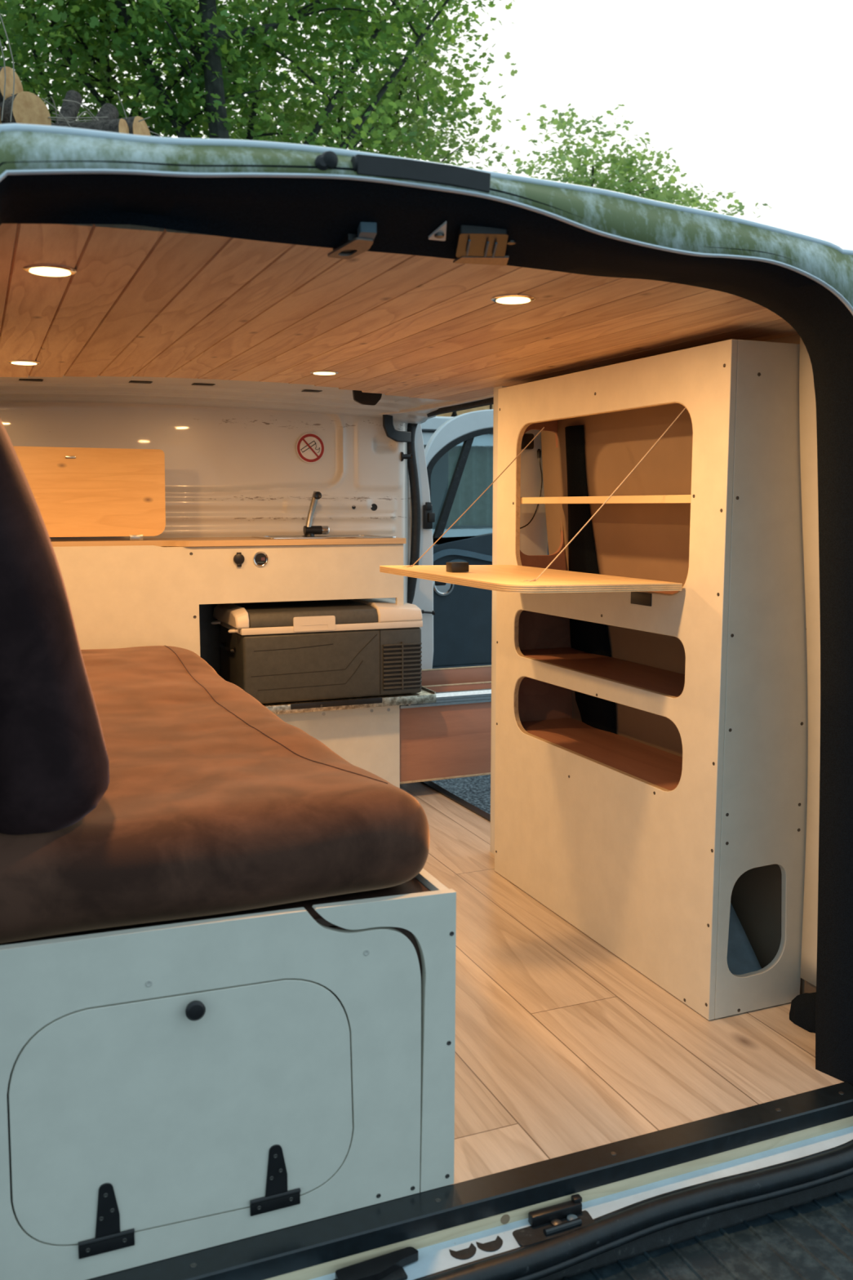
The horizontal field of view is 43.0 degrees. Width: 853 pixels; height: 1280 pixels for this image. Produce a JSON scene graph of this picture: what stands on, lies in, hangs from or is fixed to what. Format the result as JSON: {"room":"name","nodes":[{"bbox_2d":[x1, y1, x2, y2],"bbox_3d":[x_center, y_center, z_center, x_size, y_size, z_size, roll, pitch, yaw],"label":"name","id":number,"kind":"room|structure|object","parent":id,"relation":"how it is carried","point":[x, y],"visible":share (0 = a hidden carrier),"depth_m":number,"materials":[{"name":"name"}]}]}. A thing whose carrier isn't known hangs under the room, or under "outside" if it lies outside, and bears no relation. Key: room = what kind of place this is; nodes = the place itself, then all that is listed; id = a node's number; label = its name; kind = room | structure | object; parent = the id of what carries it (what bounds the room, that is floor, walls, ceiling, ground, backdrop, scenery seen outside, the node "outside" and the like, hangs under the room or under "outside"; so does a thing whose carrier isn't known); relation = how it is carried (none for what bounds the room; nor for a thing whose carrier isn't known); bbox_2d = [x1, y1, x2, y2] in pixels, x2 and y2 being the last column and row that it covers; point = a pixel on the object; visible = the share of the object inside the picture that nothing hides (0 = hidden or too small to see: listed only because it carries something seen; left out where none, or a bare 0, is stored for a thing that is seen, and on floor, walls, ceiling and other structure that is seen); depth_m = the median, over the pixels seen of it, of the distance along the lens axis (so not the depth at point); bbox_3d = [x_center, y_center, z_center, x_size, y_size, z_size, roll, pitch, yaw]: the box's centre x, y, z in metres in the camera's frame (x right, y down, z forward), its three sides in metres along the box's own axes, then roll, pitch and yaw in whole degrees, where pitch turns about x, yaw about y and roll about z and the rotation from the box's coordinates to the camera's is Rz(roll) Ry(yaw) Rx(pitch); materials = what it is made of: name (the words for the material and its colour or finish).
{"room":"vehicle interior","nodes":[
{"label":"vehicle interior","id":0,"kind":"room"},
{"bbox_2d":[0,402,411,603],"bbox_3d":[-0.868,-0.131,3.663,1.843,1.400,0.103,-3,8,-25],"label":"wall","id":1,"kind":"structure","parent":0,"point":[230,472],"depth_m":3.72,"materials":[{"name":"white metal"}]},
{"bbox_2d":[18,378,43,382],"bbox_3d":[-1.126,-0.740,3.082,0.064,0.001,0.044,-3,8,-22],"label":"roof slot","id":2,"kind":"object","parent":1,"relation":"attached to","point":[20,380],"visible":1,"depth_m":3.07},
{"bbox_2d":[128,381,152,383],"bbox_3d":[-0.845,-0.761,3.197,0.064,0.001,0.044,-3,8,-22],"label":"roof slot","id":3,"kind":"object","parent":1,"relation":"attached to","point":[138,382],"visible":1,"depth_m":3.19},
{"bbox_2d":[191,383,214,386],"bbox_3d":[-0.674,-0.771,3.267,0.064,0.001,0.044,-3,8,-22],"label":"roof slot","id":4,"kind":"object","parent":1,"relation":"attached to","point":[202,384],"visible":1,"depth_m":3.27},
{"bbox_2d":[0,375,492,423],"bbox_3d":[-0.723,-0.735,3.232,1.840,0.071,0.765,-3,8,-22],"label":"trim","id":5,"kind":"structure","parent":1,"relation":"attached to","point":[287,397],"depth_m":3.44,"materials":[{"name":"white paint"}]},
{"bbox_2d":[296,432,324,462],"bbox_3d":[-0.406,-0.673,3.793,0.104,0.104,0.002,-3,8,-22],"label":"no smoking sign","id":6,"kind":"object","parent":1,"relation":"attached to","point":[310,447],"visible":1,"depth_m":3.79,"materials":[{"name":"white plastic"}]},
{"bbox_2d":[301,390,321,392],"bbox_3d":[-0.360,-0.781,3.398,0.056,0.001,0.044,-3,8,-22],"label":"roof slot","id":7,"kind":"object","parent":1,"relation":"attached to","point":[313,391],"visible":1,"depth_m":3.40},
{"bbox_2d":[352,390,382,405],"bbox_3d":[-0.182,-0.746,3.331,0.093,0.046,0.012,-3,8,-22],"label":"bracket","id":8,"kind":"object","parent":1,"relation":"attached to","point":[363,398],"visible":0.74,"depth_m":3.32,"materials":[{"name":"black plastic"}]},
{"bbox_2d":[370,503,377,511],"bbox_3d":[-0.189,-0.478,3.894,0.026,0.026,0.002,-3,8,-22],"label":"round hole","id":9,"kind":"object","parent":1,"relation":"attached to","point":[374,508],"visible":1,"depth_m":3.90,"materials":[{"name":"black"}]},
{"bbox_2d":[382,414,410,442],"bbox_3d":[-0.102,-0.773,3.867,0.131,0.128,0.027,-7,10,-43],"label":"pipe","id":10,"kind":"object","parent":1,"relation":"attached to","point":[391,433],"visible":0.7,"depth_m":3.85,"materials":[{"name":"black plastic"}]},
{"bbox_2d":[400,452,412,461],"bbox_3d":[-0.074,-0.665,3.925,0.040,0.034,0.034,-3,8,-22],"label":"door hinge","id":11,"kind":"object","parent":1,"relation":"attached to","point":[403,456],"visible":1,"depth_m":3.92,"materials":[{"name":"black plastic"}]},
{"bbox_2d":[410,423,433,669],"bbox_3d":[-0.025,-0.082,4.143,0.091,1.545,0.060,-3,8,-22],"label":"trim","id":12,"kind":"structure","parent":1,"relation":"attached to","point":[423,599],"depth_m":4.09,"materials":[{"name":"white paint"}]},
{"bbox_2d":[421,609,435,615],"bbox_3d":[0.007,-0.104,4.099,0.052,0.022,0.018,-3,8,-22],"label":"pin","id":13,"kind":"object","parent":1,"relation":"attached to","point":[423,611],"visible":0.98,"depth_m":4.10,"materials":[{"name":"black plastic"}]},
{"bbox_2d":[422,502,435,528],"bbox_3d":[0.009,-0.467,4.061,0.038,0.100,0.031,-3,8,-22],"label":"latch","id":14,"kind":"object","parent":1,"relation":"in","point":[428,517],"depth_m":4.05,"materials":[{"name":"black plastic"}]},
{"bbox_2d":[420,781,490,822],"bbox_3d":[0.128,0.561,3.651,0.029,0.024,0.936,-3,8,-24],"label":"trim","id":15,"kind":"structure","parent":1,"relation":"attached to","point":[439,789],"depth_m":3.68,"materials":[{"name":"black metal"}]},
{"bbox_2d":[327,222,377,259],"bbox_3d":[-0.091,-0.518,1.405,0.076,0.035,0.035,7,10,44],"label":"bracket","id":16,"kind":"object","parent":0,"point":[351,246],"depth_m":1.40,"materials":[{"name":"metal"}]},
{"bbox_2d":[0,223,798,401],"bbox_3d":[-0.296,-0.617,2.268,1.780,0.032,1.727,-3,8,-22],"label":"ceiling","id":17,"kind":"structure","parent":0,"point":[141,301],"depth_m":1.92,"materials":[{"name":"brown wood"}]},
{"bbox_2d":[7,360,40,365],"bbox_3d":[-0.934,-0.643,2.511,0.072,0.006,0.072,-3,8,-22],"label":"recessed light","id":18,"kind":"object","parent":17,"relation":"in","point":[27,362],"visible":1,"depth_m":2.50,"materials":[{"name":"silver metal"}]},
{"bbox_2d":[22,264,76,276],"bbox_3d":[-0.532,-0.522,1.530,0.072,0.006,0.072,-3,8,-22],"label":"recessed light","id":19,"kind":"object","parent":17,"relation":"in","point":[50,270],"visible":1,"depth_m":1.52,"materials":[{"name":"silver metal"}]},
{"bbox_2d":[310,369,338,375],"bbox_3d":[-0.259,-0.677,2.744,0.072,0.006,0.072,-3,8,-22],"label":"recessed light","id":20,"kind":"object","parent":17,"relation":"in","point":[322,372],"visible":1,"depth_m":2.73,"materials":[{"name":"silver metal"}]},
{"bbox_2d":[491,293,535,304],"bbox_3d":[0.142,-0.557,1.770,0.072,0.006,0.072,-3,8,-22],"label":"recessed light","id":21,"kind":"object","parent":17,"relation":"in","point":[512,299],"visible":1,"depth_m":1.76,"materials":[{"name":"silver metal"}]},
{"bbox_2d":[0,130,852,306],"bbox_3d":[0.081,0.130,1.446,1.765,1.447,0.028,-3,8,-22],"label":"roof","id":22,"kind":"structure","parent":0,"point":[631,220],"depth_m":1.39,"materials":[{"name":"white paint"}]},
{"bbox_2d":[0,168,852,315],"bbox_3d":[0.085,0.145,1.439,1.579,1.419,0.011,-3,8,-22],"label":"trim","id":23,"kind":"structure","parent":0,"point":[42,171],"depth_m":1.31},
{"bbox_2d":[431,774,490,814],"bbox_3d":[-1.534,0.297,10.307,55.000,0.015,60.000,-3,8,-22],"label":"ground","id":24,"kind":"structure","parent":0,"point":[475,790],"depth_m":6.02,"materials":[{"name":"grey asphalt"}]},
{"bbox_2d":[0,0,87,104],"bbox_3d":[-4.872,-4.004,8.959,4.708,8.881,4.516,-3,8,-22],"label":"broadleaf tree","id":25,"kind":"object","parent":24,"relation":"on","point":[53,15],"visible":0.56,"depth_m":9.27,"materials":[{"name":"green plant"}]},
{"bbox_2d":[0,0,257,134],"bbox_3d":[-3.471,-4.767,10.718,5.401,9.956,4.423,-6,9,-38],"label":"young tree","id":26,"kind":"object","parent":24,"relation":"on","point":[110,67],"visible":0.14,"depth_m":10.20,"materials":[{"name":"green plant"}]},
{"bbox_2d":[0,0,515,164],"bbox_3d":[-1.947,-4.730,11.287,6.016,9.748,6.163,5,9,37],"label":"maple tree","id":27,"kind":"object","parent":24,"relation":"on","point":[215,51],"visible":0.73,"depth_m":10.20,"materials":[{"name":"green plant"}]},
{"bbox_2d":[204,1,563,176],"bbox_3d":[-0.752,-3.653,12.853,4.623,7.222,3.338,-1,7,-6],"label":"slender tree","id":28,"kind":"object","parent":24,"relation":"on","point":[417,124],"visible":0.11,"depth_m":12.12,"materials":[{"name":"green plant"}]},
{"bbox_2d":[420,416,453,448],"bbox_3d":[1.078,-0.637,8.982,5.100,2.180,1.824,-3,8,-22],"label":"van","id":29,"kind":"object","parent":24,"relation":"on","point":[431,425],"visible":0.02,"depth_m":7.47,"materials":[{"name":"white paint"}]},
{"bbox_2d":[495,102,737,208],"bbox_3d":[2.033,-3.434,13.876,3.621,6.535,3.556,3,8,25],"label":"tree","id":30,"kind":"object","parent":24,"relation":"on","point":[624,165],"visible":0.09,"depth_m":13.28,"materials":[{"name":"green plant"}]},
{"bbox_2d":[592,152,771,217],"bbox_3d":[3.123,-3.137,14.176,2.799,5.874,3.498,1,7,7],"label":"tree","id":31,"kind":"object","parent":24,"relation":"on","point":[673,180],"visible":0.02,"depth_m":13.44,"materials":[{"name":"green plant"}]},
{"bbox_3d":[-0.691,-1.434,9.069,11.375,3.740,2.124,-3,8,-22],"label":"heap","id":32,"kind":"object","parent":24,"relation":"on","visible":0},
{"bbox_2d":[51,118,128,133],"bbox_3d":[-2.500,-3.204,6.986,1.162,0.257,0.217,1,7,6],"label":"log","id":33,"kind":"object","parent":32,"relation":"on","point":[117,126],"visible":0.2,"depth_m":6.85,"materials":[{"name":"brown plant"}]},
{"bbox_2d":[0,14,163,137],"bbox_3d":[-2.308,-3.561,6.995,1.229,0.751,0.807,-3,8,-22],"label":"dry twigs","id":34,"kind":"object","parent":33,"relation":"on","point":[62,117],"visible":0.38,"depth_m":6.82,"materials":[{"name":"brown wood"}]},
{"bbox_2d":[117,115,150,136],"bbox_3d":[-2.457,-3.294,7.238,1.225,0.299,0.265,2,7,13],"label":"log","id":35,"kind":"object","parent":33,"relation":"on","point":[135,127],"visible":0.1,"depth_m":7.04,"materials":[{"name":"brown wood"}]},
{"bbox_2d":[55,89,82,124],"bbox_3d":[-2.457,-3.474,7.325,0.113,0.565,0.441,1,7,9],"label":"log","id":36,"kind":"object","parent":35,"relation":"on","point":[68,109],"visible":0.33,"depth_m":7.37,"materials":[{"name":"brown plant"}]},
{"bbox_2d":[93,102,119,120],"bbox_3d":[-2.281,-3.443,7.402,0.123,0.542,0.502,3,8,21],"label":"log","id":37,"kind":"object","parent":35,"relation":"on","point":[108,110],"visible":0.17,"depth_m":7.49,"materials":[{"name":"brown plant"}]},
{"bbox_2d":[435,412,452,417],"bbox_3d":[-0.063,-2.107,9.861,0.340,0.335,0.804,-3,8,-22],"label":"log","id":38,"kind":"object","parent":32,"relation":"on","point":[449,415],"visible":0.02,"depth_m":9.54,"materials":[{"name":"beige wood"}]},
{"bbox_2d":[450,404,489,417],"bbox_3d":[0.259,-2.104,9.996,0.337,0.338,0.804,-3,8,-22],"label":"log","id":39,"kind":"object","parent":32,"relation":"on","point":[454,414],"visible":0.06,"depth_m":9.63,"materials":[{"name":"beige wood"}]},
{"bbox_3d":[-3.489,-3.213,6.923,1.496,0.270,1.297,-3,8,-22],"label":"log","id":40,"kind":"object","parent":32,"relation":"on","visible":0},
{"bbox_2d":[0,91,51,125],"bbox_3d":[-3.167,-3.316,7.263,1.762,0.307,0.277,5,9,36],"label":"log","id":41,"kind":"object","parent":40,"relation":"on","point":[28,108],"visible":0.45,"depth_m":6.71,"materials":[{"name":"brown wood"}]},
{"bbox_2d":[0,66,22,102],"bbox_3d":[-3.367,-3.495,6.993,1.604,0.256,0.242,2,7,16],"label":"log","id":42,"kind":"object","parent":41,"relation":"on","point":[9,71],"visible":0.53,"depth_m":6.75,"materials":[{"name":"brown wood"}]},
{"bbox_2d":[85,780,843,1279],"bbox_3d":[-0.420,0.685,2.682,1.805,0.018,2.358,-3,8,-22],"label":"floor","id":43,"kind":"structure","parent":0,"point":[562,1046],"depth_m":2.04,"materials":[{"name":"brown wood"}]},
{"bbox_2d":[0,868,456,1279],"bbox_3d":[-0.745,0.484,2.300,0.893,0.466,1.992,-3,8,-22],"label":"box","id":44,"kind":"object","parent":43,"relation":"on","point":[169,1088],"visible":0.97,"depth_m":1.44,"materials":[{"name":"beige paint"}]},
{"bbox_2d":[0,645,429,943],"bbox_3d":[-0.746,0.207,2.286,0.887,0.152,1.953,-3,8,-22],"label":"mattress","id":45,"kind":"object","parent":44,"relation":"on","point":[213,802],"visible":0.8,"depth_m":1.51,"materials":[{"name":"brown fabric"}]},
{"bbox_2d":[0,418,109,835],"bbox_3d":[-0.742,-0.147,1.720,0.358,0.740,0.925,-3,8,-22],"label":"cushion","id":46,"kind":"object","parent":45,"relation":"on","point":[55,764],"visible":0.95,"depth_m":1.36,"materials":[{"name":"brown fabric"}]},
{"bbox_2d":[53,543,404,787],"bbox_3d":[-0.876,0.132,3.490,1.592,0.882,0.341,-3,8,-22],"label":"kitchen cabinet","id":47,"kind":"object","parent":43,"relation":"on","point":[124,596],"visible":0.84,"depth_m":3.38,"materials":[{"name":"beige paint"}]},
{"bbox_2d":[50,537,406,546],"bbox_3d":[-0.871,-0.310,3.432,1.598,0.018,0.352,-3,8,-22],"label":"countertop","id":48,"kind":"structure","parent":47,"relation":"on","point":[190,541],"depth_m":3.38,"materials":[{"name":"beige wood"}]},
{"bbox_2d":[13,446,165,540],"bbox_3d":[-1.187,-0.433,3.207,0.816,0.280,0.039,-3,8,-22],"label":"lid","id":49,"kind":"object","parent":48,"relation":"on","point":[77,491],"visible":0.77,"depth_m":3.28,"materials":[{"name":"brown wood"}]},
{"bbox_2d":[302,491,329,536],"bbox_3d":[-0.377,-0.432,3.711,0.087,0.154,0.048,-3,8,-22],"label":"faucet","id":50,"kind":"object","parent":48,"relation":"on","point":[308,530],"visible":0.98,"depth_m":3.70,"materials":[{"name":"silver metal"}]},
{"bbox_2d":[251,534,395,538],"bbox_3d":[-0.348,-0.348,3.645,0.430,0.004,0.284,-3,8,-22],"label":"sink","id":51,"kind":"object","parent":48,"relation":"in","point":[321,536],"visible":0.99,"depth_m":3.67,"materials":[{"name":"silver metal"}]},
{"bbox_2d":[233,552,244,566],"bbox_3d":[-0.584,-0.251,3.374,0.035,0.045,0.011,-3,8,-22],"label":"power socket","id":52,"kind":"object","parent":47,"relation":"attached to","point":[238,558],"visible":1,"depth_m":3.37,"materials":[{"name":"black plastic"}]},
{"bbox_2d":[253,551,268,566],"bbox_3d":[-0.521,-0.255,3.402,0.049,0.049,0.007,-3,8,-22],"label":"meter","id":53,"kind":"object","parent":47,"relation":"attached to","point":[260,558],"visible":1,"depth_m":3.40,"materials":[{"name":"silver metal"}]},
{"bbox_2d":[262,686,435,714],"bbox_3d":[-0.347,0.186,3.665,0.667,0.036,0.387,-3,8,-22],"label":"tray","id":54,"kind":"object","parent":47,"relation":"on","point":[425,695],"visible":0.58,"depth_m":3.51,"materials":[{"name":"grey stone"}]},
{"bbox_2d":[211,598,422,703],"bbox_3d":[-0.365,0.023,3.646,0.670,0.306,0.361,-3,8,-22],"label":"fridge","id":55,"kind":"object","parent":54,"relation":"on","point":[275,652],"visible":0.98,"depth_m":3.49,"materials":[{"name":"grey plastic"}]},
{"bbox_2d":[382,641,422,690],"bbox_3d":[-0.079,0.085,3.581,0.136,0.159,0.008,-3,8,-22],"label":"vent","id":56,"kind":"object","parent":55,"relation":"attached to","point":[402,660],"depth_m":3.58,"materials":[{"name":"grey plastic"}]},
{"bbox_2d":[399,665,491,783],"bbox_3d":[0.130,0.292,3.914,0.602,0.344,0.313,-3,8,-22],"label":"panel","id":57,"kind":"object","parent":47,"relation":"attached to","point":[449,737],"visible":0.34,"depth_m":3.76,"materials":[{"name":"brown wood"}]},
{"bbox_2d":[88,1081,852,1279],"bbox_3d":[0.059,0.822,1.585,1.480,0.030,0.050,-3,8,-22],"label":"threshold strip","id":58,"kind":"object","parent":43,"relation":"attached to","point":[272,1254],"visible":1,"depth_m":1.59,"materials":[{"name":"black metal"}]},
{"bbox_2d":[379,338,808,1020],"bbox_3d":[0.300,0.048,2.442,0.619,1.302,0.954,-3,8,-22],"label":"cabinet","id":59,"kind":"object","parent":43,"relation":"on","point":[643,849],"visible":0.95,"depth_m":2.17,"materials":[{"name":"beige paint"}]},
{"bbox_2d":[520,717,682,790],"bbox_3d":[0.479,0.280,2.546,0.208,0.015,0.920,-3,8,-22],"label":"shelf","id":60,"kind":"object","parent":59,"relation":"attached to","point":[624,763],"depth_m":2.58,"materials":[{"name":"brown wood"}]},
{"bbox_2d":[520,647,684,697],"bbox_3d":[0.475,0.084,2.520,0.200,0.015,0.920,-3,8,-22],"label":"shelf","id":61,"kind":"object","parent":59,"relation":"attached to","point":[612,677],"depth_m":2.54,"materials":[{"name":"brown wood"}]},
{"bbox_2d":[520,494,690,503],"bbox_3d":[0.458,-0.319,2.463,0.163,0.016,0.920,-3,8,-22],"label":"shelf","id":62,"kind":"object","parent":59,"relation":"attached to","point":[674,499],"depth_m":2.37,"materials":[{"name":"brown wood"}]},
{"bbox_2d":[650,591,678,594],"bbox_3d":[0.468,-0.110,2.493,0.184,0.015,0.920,-3,8,-22],"label":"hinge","id":63,"kind":"object","parent":59,"relation":"attached to","point":[651,592],"depth_m":2.37,"materials":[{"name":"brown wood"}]},
{"bbox_2d":[789,991,816,1032],"bbox_3d":[0.762,0.717,2.112,0.092,0.058,0.124,-3,8,-22],"label":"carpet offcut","id":64,"kind":"object","parent":43,"relation":"on","point":[802,1009],"visible":0.43,"depth_m":2.10,"materials":[{"name":"black carpet"}]},
{"bbox_2d":[541,334,816,994],"bbox_3d":[0.582,0.029,2.496,0.078,1.370,1.220,-3,8,-22],"label":"wall","id":65,"kind":"structure","parent":0,"point":[646,541],"depth_m":2.58,"materials":[{"name":"brown wood"}]},
{"bbox_2d":[314,151,337,170],"bbox_3d":[-0.118,-0.561,1.268,0.029,0.024,0.020,-3,8,-22],"label":"buffer","id":66,"kind":"object","parent":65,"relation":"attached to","point":[328,159],"visible":1,"depth_m":1.26,"materials":[{"name":"black plastic"}]},
{"bbox_2d":[333,1246,418,1279],"bbox_3d":[-0.062,0.872,1.468,0.127,0.028,0.072,-3,8,-22],"label":"bracket","id":67,"kind":"object","parent":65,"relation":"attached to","point":[388,1266],"visible":1,"depth_m":1.48,"materials":[{"name":"black plastic"}]},
{"bbox_2d":[351,154,490,192],"bbox_3d":[-0.005,-0.566,1.316,0.178,0.027,0.019,-3,8,-22],"label":"brake light","id":68,"kind":"object","parent":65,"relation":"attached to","point":[364,165],"visible":1,"depth_m":1.31,"materials":[{"name":"black plastic"}]},
{"bbox_2d":[0,160,852,1085],"bbox_3d":[0.045,0.130,1.532,1.594,1.427,0.207,-3,8,-22],"label":"trim","id":69,"kind":"structure","parent":65,"relation":"attached to","point":[318,212],"depth_m":1.54,"materials":[{"name":"black plastic"}]},
{"bbox_2d":[0,123,852,255],"bbox_3d":[0.056,0.118,1.506,1.784,1.456,0.109,-3,8,-22],"label":"trim","id":70,"kind":"structure","parent":65,"relation":"attached to","point":[11,126],"depth_m":1.29,"materials":[{"name":"silver metal"}]},
{"bbox_2d":[378,394,493,414],"bbox_3d":[0.145,-0.753,3.309,0.084,0.043,1.224,-4,8,-27],"label":"trim","id":71,"kind":"structure","parent":65,"relation":"attached to","point":[424,407],"depth_m":3.57,"materials":[{"name":"black plastic"}]},
{"bbox_2d":[407,397,493,604],"bbox_3d":[0.186,-0.109,3.459,0.081,1.328,1.321,-3,8,-22],"label":"seal","id":72,"kind":"object","parent":65,"relation":"attached to","point":[412,465],"visible":0.5,"depth_m":3.99,"materials":[{"name":"black rubber"}]},
{"bbox_2d":[448,1242,476,1259],"bbox_3d":[0.050,0.866,1.539,0.042,0.003,0.042,-3,8,-22],"label":"plug","id":73,"kind":"object","parent":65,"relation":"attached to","point":[467,1253],"visible":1,"depth_m":1.53,"materials":[{"name":"black plastic"}]},
{"bbox_2d":[428,221,515,265],"bbox_3d":[0.064,-0.529,1.445,0.130,0.036,0.082,-3,8,-22],"label":"bracket","id":74,"kind":"object","parent":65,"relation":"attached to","point":[475,245],"visible":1,"depth_m":1.44,"materials":[{"name":"black plastic"}]},
{"bbox_2d":[475,1235,502,1252],"bbox_3d":[0.089,0.864,1.555,0.042,0.003,0.042,-3,8,-22],"label":"plug","id":75,"kind":"object","parent":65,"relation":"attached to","point":[495,1245],"visible":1,"depth_m":1.54,"materials":[{"name":"black rubber"}]},
{"bbox_2d":[489,386,547,854],"bbox_3d":[0.265,-0.049,3.084,0.155,1.380,0.060,-3,8,-22],"label":"trim","id":76,"kind":"structure","parent":65,"relation":"attached to","point":[534,536],"depth_m":3.03,"materials":[{"name":"white paint"}]},
{"bbox_2d":[520,433,542,528],"bbox_3d":[0.267,-0.433,2.989,0.115,0.270,0.027,-3,8,-22],"label":"cable","id":77,"kind":"object","parent":65,"relation":"attached to","point":[527,437],"visible":0.59,"depth_m":2.97,"materials":[{"name":"black plastic"}]},
{"bbox_2d":[512,1193,595,1246],"bbox_3d":[0.185,0.849,1.585,0.127,0.026,0.046,-3,8,-22],"label":"lock striker","id":78,"kind":"object","parent":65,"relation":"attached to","point":[547,1223],"visible":1,"depth_m":1.59,"materials":[{"name":"black metal"}]},
{"bbox_2d":[309,1125,852,1279],"bbox_3d":[0.130,0.856,1.576,1.600,0.056,0.096,-3,8,-22],"label":"trim","id":79,"kind":"structure","parent":65,"relation":"attached to","point":[434,1258],"depth_m":1.65,"materials":[{"name":"white paint"}]},
{"bbox_2d":[263,1115,852,1279],"bbox_3d":[0.081,0.847,1.588,1.520,0.020,0.034,-3,8,-22],"label":"sill","id":80,"kind":"structure","parent":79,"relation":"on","point":[330,1267],"depth_m":1.63,"materials":[{"name":"white metal"}]},
{"bbox_2d":[564,425,616,733],"bbox_3d":[0.414,-0.154,2.837,0.077,0.800,0.216,-3,8,-22],"label":"trim","id":81,"kind":"structure","parent":65,"relation":"attached to","point":[588,637],"depth_m":2.82,"materials":[{"name":"black carpet"}]},
{"bbox_2d":[413,1139,852,1279],"bbox_3d":[0.119,0.825,1.524,1.545,0.156,0.054,-3,8,-24],"label":"seal","id":82,"kind":"object","parent":65,"relation":"attached to","point":[611,1230],"visible":1,"depth_m":1.63,"materials":[{"name":"rubber"}]},
{"bbox_2d":[727,902,761,974],"bbox_3d":[0.534,0.549,2.447,0.202,0.372,0.551,-3,8,-22],"label":"trim","id":83,"kind":"structure","parent":65,"relation":"attached to","point":[742,958],"depth_m":2.32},
{"bbox_2d":[799,337,820,986],"bbox_3d":[0.760,0.063,2.022,0.074,1.270,0.168,-3,8,-22],"label":"trim","id":84,"kind":"structure","parent":65,"relation":"attached to","point":[807,406],"depth_m":2.08,"materials":[{"name":"beige paint"}]},
{"bbox_2d":[537,1173,852,1279],"bbox_3d":[0.361,1.150,1.367,2.300,0.481,0.568,-3,8,-22],"label":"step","id":85,"kind":"structure","parent":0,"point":[806,1234],"depth_m":1.63,"materials":[{"name":"plastic"}]},
{"bbox_3d":[-0.238,-0.123,4.862,0.320,1.550,0.120,-3,8,-22],"label":"trim","id":86,"kind":"structure","parent":0,"visible":0},
{"bbox_2d":[433,581,453,595],"bbox_3d":[0.076,-0.252,4.886,0.104,0.104,0.012,-3,8,-22],"label":"door handle","id":87,"kind":"object","parent":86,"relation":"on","point":[440,588],"depth_m":4.89,"materials":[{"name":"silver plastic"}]},
{"bbox_2d":[448,559,469,564],"bbox_3d":[0.141,-0.335,4.903,0.120,0.062,0.012,-3,8,-22],"label":"mirror","id":88,"kind":"object","parent":86,"relation":"attached to","point":[449,560],"depth_m":4.90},
{"bbox_2d":[424,408,548,668],"bbox_3d":[0.389,-0.243,5.061,1.000,1.639,0.128,-3,8,-22],"label":"door","id":89,"kind":"structure","parent":86,"relation":"attached to","point":[459,454],"depth_m":4.93,"materials":[{"name":"white paint"}]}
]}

